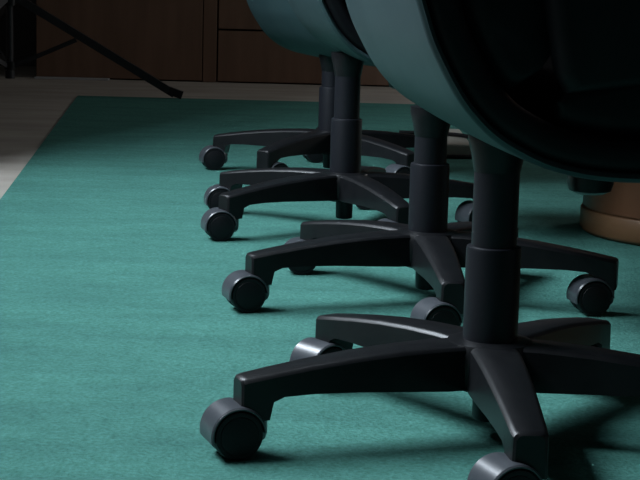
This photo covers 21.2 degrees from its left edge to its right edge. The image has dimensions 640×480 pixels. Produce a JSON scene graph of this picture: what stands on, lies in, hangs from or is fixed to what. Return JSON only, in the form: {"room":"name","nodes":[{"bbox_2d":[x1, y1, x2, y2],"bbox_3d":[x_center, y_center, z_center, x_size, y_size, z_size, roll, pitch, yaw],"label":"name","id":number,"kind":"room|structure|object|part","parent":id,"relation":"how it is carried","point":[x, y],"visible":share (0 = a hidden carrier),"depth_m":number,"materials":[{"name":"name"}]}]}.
{"room":"conference room","nodes":[
{"label":"conference room","id":0,"kind":"room"},
{"bbox_2d":[0,0,35,66],"bbox_3d":[0.258,-2.227,7.419,6.800,3.200,0.130,1,9,0],"label":"wall","id":1,"kind":"structure","parent":0,"point":[24,19],"depth_m":7.58,"materials":[{"name":"paint"}]},
{"bbox_2d":[0,66,414,198],"bbox_3d":[0.200,0.005,3.447,6.800,0.097,9.200,1,9,0],"label":"floor","id":2,"kind":"structure","parent":0,"point":[30,108],"depth_m":6.26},
{"bbox_2d":[34,76,109,80],"bbox_3d":[-1.003,-0.653,6.906,0.300,0.007,0.040,1,9,0],"label":"trim","id":3,"kind":"structure","parent":2,"relation":"on","point":[35,77],"depth_m":6.88,"materials":[{"name":"brown wood"}]},
{"bbox_2d":[0,0,183,98],"bbox_3d":[-0.937,-1.153,5.966,0.936,1.302,1.081,1,9,0],"label":"tripod stand","id":4,"kind":"object","parent":2,"relation":"on","point":[8,62],"visible":1,"depth_m":6.04,"materials":[{"name":"grey metal"}]},
{"bbox_3d":[-1.247,-0.741,6.301,0.020,0.354,0.579,-4,11,-30],"label":"leg","id":5,"kind":"part","parent":4,"relation":"part of","materials":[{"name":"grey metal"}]},
{"bbox_3d":[-1.250,-0.655,5.784,0.020,0.354,0.579,7,11,30],"label":"leg","id":6,"kind":"part","parent":4,"relation":"part of","materials":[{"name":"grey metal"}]},
{"bbox_2d":[36,0,218,81],"bbox_3d":[-0.775,-1.097,7.099,0.733,0.830,0.490,1,9,0],"label":"base cabinet","id":7,"kind":"object","parent":2,"relation":"on","point":[169,40],"visible":0.91,"depth_m":6.90,"materials":[{"name":"brown wood"}]},
{"bbox_2d":[217,0,388,86],"bbox_3d":[0.090,-1.073,7.091,0.995,0.830,0.507,1,9,0],"label":"base cabinet","id":8,"kind":"object","parent":2,"relation":"on","point":[246,54],"visible":0.28,"depth_m":6.91,"materials":[{"name":"brown wood"}]},
{"bbox_3d":[0.087,-0.930,6.891,0.989,0.177,0.022,1,9,0],"label":"drawer","id":9,"kind":"part","parent":8,"relation":"part of","materials":[{"name":"brown wood"}]},
{"bbox_3d":[0.082,-0.734,6.924,0.989,0.204,0.022,1,9,0],"label":"drawer","id":10,"kind":"part","parent":8,"relation":"part of","materials":[{"name":"brown wood"}]},
{"bbox_2d":[0,95,639,479],"bbox_3d":[1.157,0.111,2.654,4.080,0.003,7.010,1,9,0],"label":"carpet","id":11,"kind":"object","parent":2,"relation":"on","point":[119,332],"visible":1,"depth_m":2.46,"materials":[{"name":"teal carpet"}]},
{"bbox_2d":[199,0,414,173],"bbox_3d":[0.054,-0.606,3.995,0.728,0.916,0.580,-2,10,-22],"label":"office chair","id":12,"kind":"object","parent":11,"relation":"on","point":[277,19],"visible":0.38,"depth_m":4.01,"materials":[{"name":"black plastic"}]},
{"bbox_3d":[-0.125,-0.235,4.087,0.265,0.068,0.058,4,10,14],"label":"leg","id":13,"kind":"part","parent":12,"relation":"part of","materials":[{"name":"black plastic"}]},
{"bbox_3d":[-0.058,-0.206,3.921,0.058,0.068,0.265,7,11,32],"label":"leg","id":14,"kind":"part","parent":12,"relation":"part of","materials":[{"name":"black plastic"}]},
{"bbox_3d":[0.123,-0.203,3.933,0.058,0.068,0.265,-6,12,-39],"label":"leg","id":15,"kind":"part","parent":12,"relation":"part of","materials":[{"name":"black plastic"}]},
{"bbox_3d":[0.168,-0.231,4.107,0.265,0.068,0.058,-2,10,-22],"label":"leg","id":16,"kind":"part","parent":12,"relation":"part of","materials":[{"name":"black plastic"}]},
{"bbox_2d":[201,0,473,240],"bbox_3d":[0.116,-0.512,3.211,0.684,0.992,0.583,0,10,-8],"label":"office chair","id":17,"kind":"object","parent":11,"relation":"on","point":[347,183],"visible":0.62,"depth_m":3.21,"materials":[{"name":"black plastic"}]},
{"bbox_3d":[-0.082,-0.113,3.356,0.265,0.068,0.058,7,11,32],"label":"leg","id":18,"kind":"part","parent":17,"relation":"part of","materials":[{"name":"black plastic"}]},
{"bbox_3d":[-0.073,-0.083,3.177,0.265,0.068,0.058,-6,12,-39],"label":"leg","id":19,"kind":"part","parent":17,"relation":"part of","materials":[{"name":"black plastic"}]},
{"bbox_3d":[0.103,-0.071,3.131,0.058,0.068,0.265,-2,10,-21],"label":"leg","id":20,"kind":"part","parent":17,"relation":"part of","materials":[{"name":"black plastic"}]},
{"bbox_3d":[0.087,-0.119,3.421,0.058,0.068,0.265,4,10,14],"label":"leg","id":21,"kind":"part","parent":17,"relation":"part of","materials":[{"name":"black plastic"}]},
{"bbox_3d":[0.202,-0.093,3.282,0.265,0.068,0.058,1,9,-3],"label":"leg","id":22,"kind":"part","parent":17,"relation":"part of","materials":[{"name":"black plastic"}]},
{"bbox_2d":[200,0,639,479],"bbox_3d":[0.225,-0.275,1.794,0.694,0.990,0.592,0,10,-9],"label":"office chair","id":23,"kind":"object","parent":11,"relation":"on","point":[552,85],"visible":1,"depth_m":1.73,"materials":[{"name":"black plastic"}]},
{"bbox_3d":[0.039,0.147,1.810,0.265,0.068,0.058,-2,10,-20],"label":"leg","id":24,"kind":"part","parent":23,"relation":"part of","materials":[{"name":"black plastic"}]},
{"bbox_3d":[0.088,0.120,1.983,0.058,0.068,0.265,-6,12,-38],"label":"leg","id":25,"kind":"part","parent":23,"relation":"part of","materials":[{"name":"black plastic"}]},
{"bbox_3d":[0.190,0.168,1.712,0.058,0.068,0.265,1,9,-2],"label":"leg","id":26,"kind":"part","parent":23,"relation":"part of","materials":[{"name":"black plastic"}]},
{"bbox_3d":[0.270,0.123,1.991,0.058,0.068,0.265,8,11,33],"label":"leg","id":27,"kind":"part","parent":23,"relation":"part of","materials":[{"name":"black plastic"}]},
{"bbox_2d":[503,55,639,136],"bbox_3d":[0.367,-0.183,1.831,0.366,0.106,0.500,0,10,-7],"label":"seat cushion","id":28,"kind":"object","parent":23,"relation":"on","point":[613,112],"depth_m":1.58,"materials":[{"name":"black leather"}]},
{"bbox_3d":[0.333,0.153,1.823,0.265,0.068,0.058,4,10,15],"label":"leg","id":29,"kind":"part","parent":23,"relation":"part of","materials":[{"name":"black plastic"}]},
{"bbox_3d":[0.292,-0.083,1.839,0.050,0.066,0.050,0,10,-7],"label":"tension knob","id":30,"kind":"part","parent":23,"relation":"part of","materials":[{"name":"black plastic"}]},
{"bbox_3d":[0.382,-0.252,1.544,0.408,0.243,0.038,0,10,-7],"label":"armrest","id":31,"kind":"part","parent":23,"relation":"part of","materials":[{"name":"black plastic"}]},
{"bbox_2d":[222,105,618,325],"bbox_3d":[0.256,-0.373,2.510,0.757,0.950,0.595,2,9,6],"label":"office chair","id":32,"kind":"object","parent":11,"relation":"on","point":[434,247],"visible":0.27,"depth_m":2.53,"materials":[{"name":"black plastic"}]},
{"bbox_3d":[0.019,0.026,2.538,0.265,0.068,0.058,-2,10,-22],"label":"leg","id":33,"kind":"part","parent":32,"relation":"part of","materials":[{"name":"black plastic"}]},
{"bbox_3d":[0.064,-0.002,2.712,0.058,0.068,0.265,-6,12,-39],"label":"leg","id":34,"kind":"part","parent":32,"relation":"part of","materials":[{"name":"black plastic"}]},
{"bbox_3d":[0.173,0.046,2.442,0.058,0.068,0.265,1,9,-4],"label":"leg","id":35,"kind":"part","parent":32,"relation":"part of","materials":[{"name":"black plastic"}]},
{"bbox_3d":[0.245,0.001,2.724,0.058,0.068,0.265,7,11,32],"label":"leg","id":36,"kind":"part","parent":32,"relation":"part of","materials":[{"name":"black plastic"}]},
{"bbox_3d":[0.312,0.030,2.558,0.265,0.068,0.058,4,10,14],"label":"leg","id":37,"kind":"part","parent":32,"relation":"part of","materials":[{"name":"black plastic"}]},
{"bbox_2d":[399,129,471,158],"bbox_3d":[0.295,-0.274,4.692,0.278,0.043,0.490,1,9,0],"label":"outlet box","id":38,"kind":"object","parent":11,"relation":"on","point":[458,147],"visible":0.32,"depth_m":4.51,"materials":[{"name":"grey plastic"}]},
{"bbox_2d":[580,182,639,245],"bbox_3d":[0.961,-0.303,2.784,1.030,0.762,3.950,1,9,0],"label":"conference table","id":39,"kind":"object","parent":11,"relation":"on","point":[614,215],"visible":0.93,"depth_m":3.19,"materials":[{"name":"brown wood"}]}
]}

